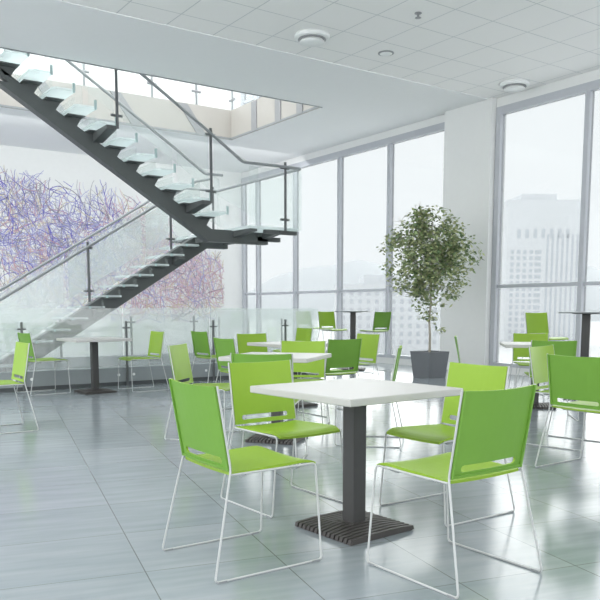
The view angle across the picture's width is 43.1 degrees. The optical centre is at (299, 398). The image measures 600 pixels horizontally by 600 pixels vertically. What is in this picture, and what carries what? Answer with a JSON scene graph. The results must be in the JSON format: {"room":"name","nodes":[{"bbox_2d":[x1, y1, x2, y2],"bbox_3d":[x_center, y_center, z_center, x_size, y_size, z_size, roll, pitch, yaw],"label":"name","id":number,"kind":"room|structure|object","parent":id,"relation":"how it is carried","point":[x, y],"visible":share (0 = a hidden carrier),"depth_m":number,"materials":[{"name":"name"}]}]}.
{"room":"eatery","nodes":[
{"label":"eatery","id":0,"kind":"room"},
{"bbox_2d":[0,48,247,358],"bbox_3d":[-8.013,-5.282,16.204,15.850,9.400,0.200,-5,8,-34],"label":"wall","id":1,"kind":"structure","parent":0,"point":[128,82],"depth_m":18.89,"materials":[{"name":"white paint"}]},
{"bbox_2d":[0,156,235,328],"bbox_3d":[-5.033,-3.646,18.341,7.950,3.850,0.015,-5,8,-34],"label":"mural","id":2,"kind":"object","parent":1,"relation":"attached to","point":[47,207],"visible":0.85,"depth_m":18.34},
{"bbox_2d":[240,93,258,105],"bbox_3d":[1.075,-7.972,16.467,0.130,3.520,9.200,-5,8,-34],"label":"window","id":3,"kind":"structure","parent":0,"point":[243,101],"depth_m":20.17,"materials":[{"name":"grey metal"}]},
{"bbox_2d":[0,361,599,599],"bbox_3d":[-1.068,0.460,6.781,15.850,0.200,24.200,-5,8,-34],"label":"floor","id":4,"kind":"structure","parent":0,"point":[86,496],"depth_m":4.35,"materials":[{"name":"tile"}]},
{"bbox_2d":[0,341,38,433],"bbox_3d":[-2.861,-0.113,7.226,0.560,0.833,0.544,-5,8,-34],"label":"chair","id":5,"kind":"object","parent":4,"relation":"on","point":[21,355],"visible":1,"depth_m":7.31,"materials":[{"name":"green plastic"}]},
{"bbox_2d":[16,332,70,395],"bbox_3d":[-3.544,-0.493,10.453,0.560,0.833,0.544,-6,9,-39],"label":"chair","id":6,"kind":"object","parent":4,"relation":"on","point":[23,337],"visible":0.8,"depth_m":10.28,"materials":[{"name":"green plastic"}]},
{"bbox_2d":[56,337,131,394],"bbox_3d":[-2.842,-0.459,10.518,0.780,0.750,0.780,-5,8,-36],"label":"pedestal table","id":7,"kind":"object","parent":4,"relation":"on","point":[94,360],"visible":1,"depth_m":10.46,"materials":[{"name":"metal"}]},
{"bbox_2d":[0,316,209,368],"bbox_3d":[-3.961,-1.190,15.445,4.890,1.050,0.160,-5,8,-34],"label":"glass railing","id":8,"kind":"object","parent":4,"relation":"on","point":[113,360],"visible":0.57,"depth_m":15.49,"materials":[{"name":"glass"}]},
{"bbox_2d":[118,331,168,391],"bbox_3d":[-2.246,-0.541,10.863,0.560,0.833,0.544,-5,8,-34],"label":"chair","id":9,"kind":"object","parent":4,"relation":"on","point":[156,341],"visible":1,"depth_m":10.91,"materials":[{"name":"green plastic"}]},
{"bbox_2d":[0,50,300,371],"bbox_3d":[-3.610,-3.848,13.176,6.676,6.859,3.258,-5,8,-34],"label":"staircase","id":10,"kind":"structure","parent":4,"relation":"on","point":[88,139],"depth_m":13.09,"materials":[{"name":"grey metal"}]},
{"bbox_2d":[0,317,309,392],"bbox_3d":[-5.242,-0.844,12.037,11.104,1.160,3.934,-5,8,-34],"label":"glass railing","id":11,"kind":"object","parent":4,"relation":"on","point":[108,376],"visible":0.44,"depth_m":11.46,"materials":[{"name":"glass"}]},
{"bbox_2d":[164,343,240,439],"bbox_3d":[-0.876,-0.073,6.889,0.560,0.833,0.544,1,7,11],"label":"chair","id":12,"kind":"object","parent":4,"relation":"on","point":[178,354],"visible":0.6,"depth_m":6.91,"materials":[{"name":"green plastic"}]},
{"bbox_2d":[191,331,220,382],"bbox_3d":[-1.268,-0.575,11.149,0.560,0.833,0.544,-5,8,-37],"label":"chair","id":13,"kind":"object","parent":4,"relation":"on","point":[200,340],"visible":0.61,"depth_m":10.97,"materials":[{"name":"green plastic"}]},
{"bbox_2d":[213,337,236,408],"bbox_3d":[-0.649,-0.272,8.578,0.560,0.833,0.544,-5,8,-34],"label":"chair","id":14,"kind":"object","parent":4,"relation":"on","point":[223,347],"visible":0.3,"depth_m":8.45,"materials":[{"name":"green plastic"}]},
{"bbox_2d":[162,378,321,583],"bbox_3d":[-0.278,0.324,3.519,0.560,0.833,0.544,-5,8,-34],"label":"chair","id":15,"kind":"object","parent":4,"relation":"on","point":[198,412],"visible":1,"depth_m":3.39,"materials":[{"name":"green plastic"}]},
{"bbox_2d":[236,333,267,353],"bbox_3d":[-0.503,-0.419,9.827,0.544,0.833,0.560,-5,8,-34],"label":"chair","id":16,"kind":"object","parent":4,"relation":"on","point":[242,339],"visible":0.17,"depth_m":9.96,"materials":[{"name":"green plastic"}]},
{"bbox_2d":[228,353,307,467],"bbox_3d":[-0.245,0.058,5.775,0.544,0.833,0.560,1,7,8],"label":"chair","id":17,"kind":"object","parent":4,"relation":"on","point":[235,358],"visible":0.14,"depth_m":5.50,"materials":[{"name":"green plastic"}]},
{"bbox_2d":[218,352,331,444],"bbox_3d":[-0.200,-0.008,6.693,0.780,0.750,0.780,2,7,17],"label":"pedestal table","id":18,"kind":"object","parent":4,"relation":"on","point":[297,357],"visible":0.37,"depth_m":6.58,"materials":[{"name":"metal"}]},
{"bbox_2d":[220,360,342,517],"bbox_3d":[-0.104,0.205,4.527,0.544,0.833,0.561,-5,8,-36],"label":"chair","id":19,"kind":"object","parent":4,"relation":"on","point":[242,376],"visible":0.98,"depth_m":4.60,"materials":[{"name":"green plastic"}]},
{"bbox_2d":[247,342,326,407],"bbox_3d":[-0.093,-0.290,9.086,0.780,0.750,0.780,-5,8,-36],"label":"pedestal table","id":20,"kind":"object","parent":4,"relation":"on","point":[262,344],"visible":0.2,"depth_m":8.97,"materials":[{"name":"metal"}]},
{"bbox_2d":[272,328,314,378],"bbox_3d":[-0.114,-0.771,12.812,0.560,0.833,0.544,-5,8,-34],"label":"chair","id":21,"kind":"object","parent":4,"relation":"on","point":[302,334],"visible":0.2,"depth_m":12.89,"materials":[{"name":"green plastic"}]},
{"bbox_2d":[268,340,329,423],"bbox_3d":[-0.001,-0.145,7.503,0.544,0.833,0.560,1,7,8],"label":"chair","id":22,"kind":"object","parent":4,"relation":"on","point":[318,366],"visible":0.41,"depth_m":7.68,"materials":[{"name":"green plastic"}]},
{"bbox_2d":[294,311,323,340],"bbox_3d":[0.181,-1.314,16.262,0.544,1.103,0.576,-5,8,-34],"label":"bar stool","id":23,"kind":"object","parent":4,"relation":"on","point":[302,318],"visible":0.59,"depth_m":16.36,"materials":[{"name":"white plastic"}]},
{"bbox_2d":[298,338,361,417],"bbox_3d":[0.352,-0.254,8.426,0.544,0.833,0.560,-5,8,-34],"label":"chair","id":24,"kind":"object","parent":4,"relation":"on","point":[345,353],"visible":0.79,"depth_m":8.22,"materials":[{"name":"green plastic"}]},
{"bbox_2d":[317,311,348,340],"bbox_3d":[0.630,-1.145,14.832,0.544,1.103,0.576,-5,8,-34],"label":"bar stool","id":25,"kind":"object","parent":4,"relation":"on","point":[325,318],"visible":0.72,"depth_m":14.92,"materials":[{"name":"green plastic"}]},
{"bbox_2d":[335,311,370,370],"bbox_3d":[1.007,-1.106,14.448,0.620,1.115,0.620,1,7,10],"label":"bar table","id":26,"kind":"object","parent":4,"relation":"on","point":[352,313],"visible":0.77,"depth_m":14.36,"materials":[{"name":"grey metal"}]},
{"bbox_2d":[250,378,462,545],"bbox_3d":[0.284,0.312,3.971,0.780,0.750,0.780,-5,9,-38],"label":"pedestal table","id":27,"kind":"object","parent":4,"relation":"on","point":[349,525],"visible":0.98,"depth_m":3.92,"materials":[{"name":"white laminate"}]},
{"bbox_2d":[348,333,379,379],"bbox_3d":[0.694,-0.412,9.768,0.560,0.833,0.544,-5,8,-34],"label":"chair","id":28,"kind":"object","parent":4,"relation":"on","point":[370,342],"visible":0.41,"depth_m":9.81,"materials":[{"name":"green plastic"}]},
{"bbox_2d":[335,345,401,447],"bbox_3d":[0.615,-0.037,6.584,0.560,0.833,0.544,1,7,10],"label":"chair","id":29,"kind":"object","parent":4,"relation":"on","point":[398,352],"visible":0.27,"depth_m":6.38,"materials":[{"name":"green plastic"}]},
{"bbox_2d":[358,312,394,372],"bbox_3d":[1.385,-1.046,13.994,0.544,1.103,0.576,-5,8,-34],"label":"bar stool","id":30,"kind":"object","parent":4,"relation":"on","point":[381,319],"visible":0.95,"depth_m":13.80,"materials":[{"name":"green plastic"},{"name":"white chrome wire"}]},
{"bbox_2d":[376,201,484,378],"bbox_3d":[2.141,-1.811,12.707,1.724,2.923,1.752,-5,8,-34],"label":"potted tree","id":31,"kind":"object","parent":4,"relation":"on","point":[429,363],"visible":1,"depth_m":12.58,"materials":[{"name":"green plant"}]},
{"bbox_2d":[379,362,514,526],"bbox_3d":[0.846,0.226,4.352,0.560,0.833,0.544,-5,8,-34],"label":"chair","id":32,"kind":"object","parent":4,"relation":"on","point":[469,377],"visible":0.68,"depth_m":4.42,"materials":[{"name":"green plastic"}]},
{"bbox_2d":[366,384,542,599],"bbox_3d":[0.682,0.344,3.350,0.544,0.833,0.560,-5,8,-35],"label":"chair","id":33,"kind":"object","parent":4,"relation":"on","point":[492,425],"visible":1,"depth_m":3.16,"materials":[{"name":"green plastic"}]},
{"bbox_2d":[454,336,460,362],"bbox_3d":[2.080,-0.320,8.982,0.560,0.833,0.544,1,7,10],"label":"chair","id":34,"kind":"object","parent":4,"relation":"on","point":[455,337],"visible":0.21,"depth_m":8.78,"materials":[{"name":"green plastic"}]},
{"bbox_2d":[500,342,555,409],"bbox_3d":[2.772,-0.275,8.955,0.780,0.750,0.780,1,7,10],"label":"pedestal table","id":35,"kind":"object","parent":4,"relation":"on","point":[536,405],"visible":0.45,"depth_m":8.85,"materials":[{"name":"metal"}]},
{"bbox_2d":[508,333,548,395],"bbox_3d":[3.022,-0.426,9.883,0.544,0.833,0.560,1,7,8],"label":"chair","id":36,"kind":"object","parent":4,"relation":"on","point":[517,337],"visible":0.42,"depth_m":10.07,"materials":[{"name":"green plastic"}]},
{"bbox_2d":[515,313,568,394],"bbox_3d":[3.387,-0.634,10.494,0.544,1.103,0.576,-3,7,-25],"label":"bar stool","id":37,"kind":"object","parent":4,"relation":"on","point":[535,322],"visible":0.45,"depth_m":10.62,"materials":[{"name":"green plastic"},{"name":"white chrome wire"}]},
{"bbox_2d":[521,340,578,421],"bbox_3d":[2.638,-0.211,8.060,0.544,0.833,0.560,1,7,8],"label":"chair","id":38,"kind":"object","parent":4,"relation":"on","point":[562,348],"visible":0.34,"depth_m":7.78,"materials":[{"name":"green plastic"}]},
{"bbox_2d":[526,345,599,450],"bbox_3d":[2.274,-0.028,6.506,0.560,0.833,0.544,6,9,43],"label":"chair","id":39,"kind":"object","parent":4,"relation":"on","point":[537,355],"visible":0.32,"depth_m":6.58,"materials":[{"name":"green plastic"}]},
{"bbox_2d":[535,354,599,467],"bbox_3d":[2.093,0.098,5.439,0.560,0.833,0.544,-5,8,-35],"label":"chair","id":40,"kind":"object","parent":4,"relation":"on","point":[569,377],"visible":1,"depth_m":5.31,"materials":[{"name":"green plastic"}]},
{"bbox_2d":[559,312,599,356],"bbox_3d":[3.683,-0.561,9.825,0.620,1.115,0.620,3,7,25],"label":"bar table","id":41,"kind":"object","parent":4,"relation":"on","point":[586,316],"visible":0.38,"depth_m":9.75,"materials":[{"name":"metal"}]},
{"bbox_2d":[0,0,599,172],"bbox_3d":[-1.129,-4.684,6.132,15.700,0.592,24.200,-5,8,-34],"label":"ceiling","id":42,"kind":"structure","parent":0,"point":[355,103],"depth_m":10.93,"materials":[{"name":"white paint"}]},
{"bbox_2d":[0,49,260,109],"bbox_3d":[-3.619,-6.316,12.966,7.532,1.050,3.390,-5,8,-34],"label":"glass railing","id":43,"kind":"object","parent":42,"relation":"on","point":[196,91],"visible":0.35,"depth_m":15.88,"materials":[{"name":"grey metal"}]},
{"bbox_2d":[0,74,318,139],"bbox_3d":[-6.076,-5.303,11.306,13.500,0.612,3.300,-5,8,-34],"label":"wall","id":44,"kind":"structure","parent":42,"relation":"attached to","point":[261,113],"depth_m":15.31,"materials":[{"name":"beige paint"}]},
{"bbox_2d":[0,47,321,107],"bbox_3d":[-5.139,-5.127,9.947,13.480,0.605,0.020,-5,8,-34],"label":"trim","id":45,"kind":"structure","parent":42,"relation":"attached to","point":[0,47],"depth_m":11.89,"materials":[{"name":"grey metal"}]},
{"bbox_2d":[294,29,329,46],"bbox_3d":[0.161,-4.824,10.199,0.480,0.105,0.480,-5,8,-34],"label":"ceiling speaker","id":46,"kind":"object","parent":42,"relation":"attached to","point":[305,37],"visible":1,"depth_m":10.08,"materials":[{"name":"white plastic"}]},
{"bbox_2d":[298,34,325,41],"bbox_3d":[0.161,-4.815,10.200,0.380,0.016,0.380,-5,8,-34],"label":"grille","id":47,"kind":"object","parent":46,"relation":"attached to","point":[301,37],"depth_m":10.08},
{"bbox_2d":[378,50,393,55],"bbox_3d":[1.234,-4.952,10.912,0.230,0.018,0.230,-5,8,-34],"label":"recessed light","id":48,"kind":"object","parent":42,"relation":"in","point":[385,52],"visible":1,"depth_m":10.88,"materials":[{"name":"white plastic"}]},
{"bbox_2d":[414,12,421,18],"bbox_3d":[1.467,-4.756,9.440,0.090,0.062,0.090,-5,8,-34],"label":"sprinkler head","id":49,"kind":"object","parent":42,"relation":"attached to","point":[415,13],"visible":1,"depth_m":9.43},
{"bbox_2d":[499,79,529,91],"bbox_3d":[3.490,-5.080,12.368,0.480,0.105,0.480,-5,8,-34],"label":"ceiling speaker","id":50,"kind":"object","parent":42,"relation":"attached to","point":[511,85],"visible":1,"depth_m":12.25,"materials":[{"name":"white plastic"}]},
{"bbox_2d":[502,83,526,88],"bbox_3d":[3.490,-5.070,12.369,0.380,0.016,0.380,-5,8,-34],"label":"grille","id":51,"kind":"object","parent":50,"relation":"attached to","point":[504,85],"depth_m":12.26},
{"bbox_2d":[241,69,599,375],"bbox_3d":[5.370,-2.545,10.915,0.390,4.800,24.200,-5,8,-34],"label":"wall","id":52,"kind":"structure","parent":0,"point":[469,130],"depth_m":13.81,"materials":[{"name":"white paint"}]},
{"bbox_2d":[241,122,444,358],"bbox_3d":[0.641,-3.325,17.646,0.130,4.515,7.675,-5,8,-34],"label":"window","id":53,"kind":"structure","parent":52,"relation":"in","point":[390,142],"depth_m":17.30,"materials":[{"name":"grey metal"}]},
{"bbox_2d":[489,79,599,368],"bbox_3d":[7.855,-2.106,7.299,0.130,4.515,15.380,-5,8,-34],"label":"window","id":54,"kind":"structure","parent":52,"relation":"in","point":[589,88],"depth_m":12.51,"materials":[{"name":"grey metal"}]},
{"label":"outside","id":55,"kind":"structure","parent":0,"visible":0},
{"bbox_2d":[249,320,599,362],"bbox_3d":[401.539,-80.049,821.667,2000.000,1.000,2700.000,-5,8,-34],"label":"ground","id":56,"kind":"structure","parent":55,"point":[272,328],"depth_m":484.12,"materials":[{"name":"white"}]},
{"bbox_2d":[248,260,402,319],"bbox_3d":[72.368,-177.665,1237.714,456.371,95.521,444.393,-5,8,-34],"label":"hill","id":57,"kind":"structure","parent":56,"relation":"on","point":[274,307],"depth_m":1177.62,"materials":[{"name":"white"}]},
{"bbox_2d":[334,275,440,355],"bbox_3d":[35.408,-29.597,270.837,45.500,27.703,25.120,0,7,0],"label":"building","id":58,"kind":"structure","parent":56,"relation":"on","point":[412,333],"depth_m":258.69,"materials":[{"name":"white concrete"}]},
{"bbox_2d":[499,194,580,343],"bbox_3d":[111.217,-59.909,357.889,35.461,68.395,25.120,0,7,0],"label":"office tower","id":59,"kind":"structure","parent":56,"relation":"on","point":[541,232],"depth_m":345.14,"materials":[{"name":"white concrete"}]},
{"bbox_2d":[585,266,599,320],"bbox_3d":[421.052,-159.848,1139.122,343.867,83.206,366.492,-5,8,-34],"label":"hill","id":60,"kind":"structure","parent":56,"relation":"on","point":[593,274],"depth_m":1055.35,"materials":[{"name":"white"}]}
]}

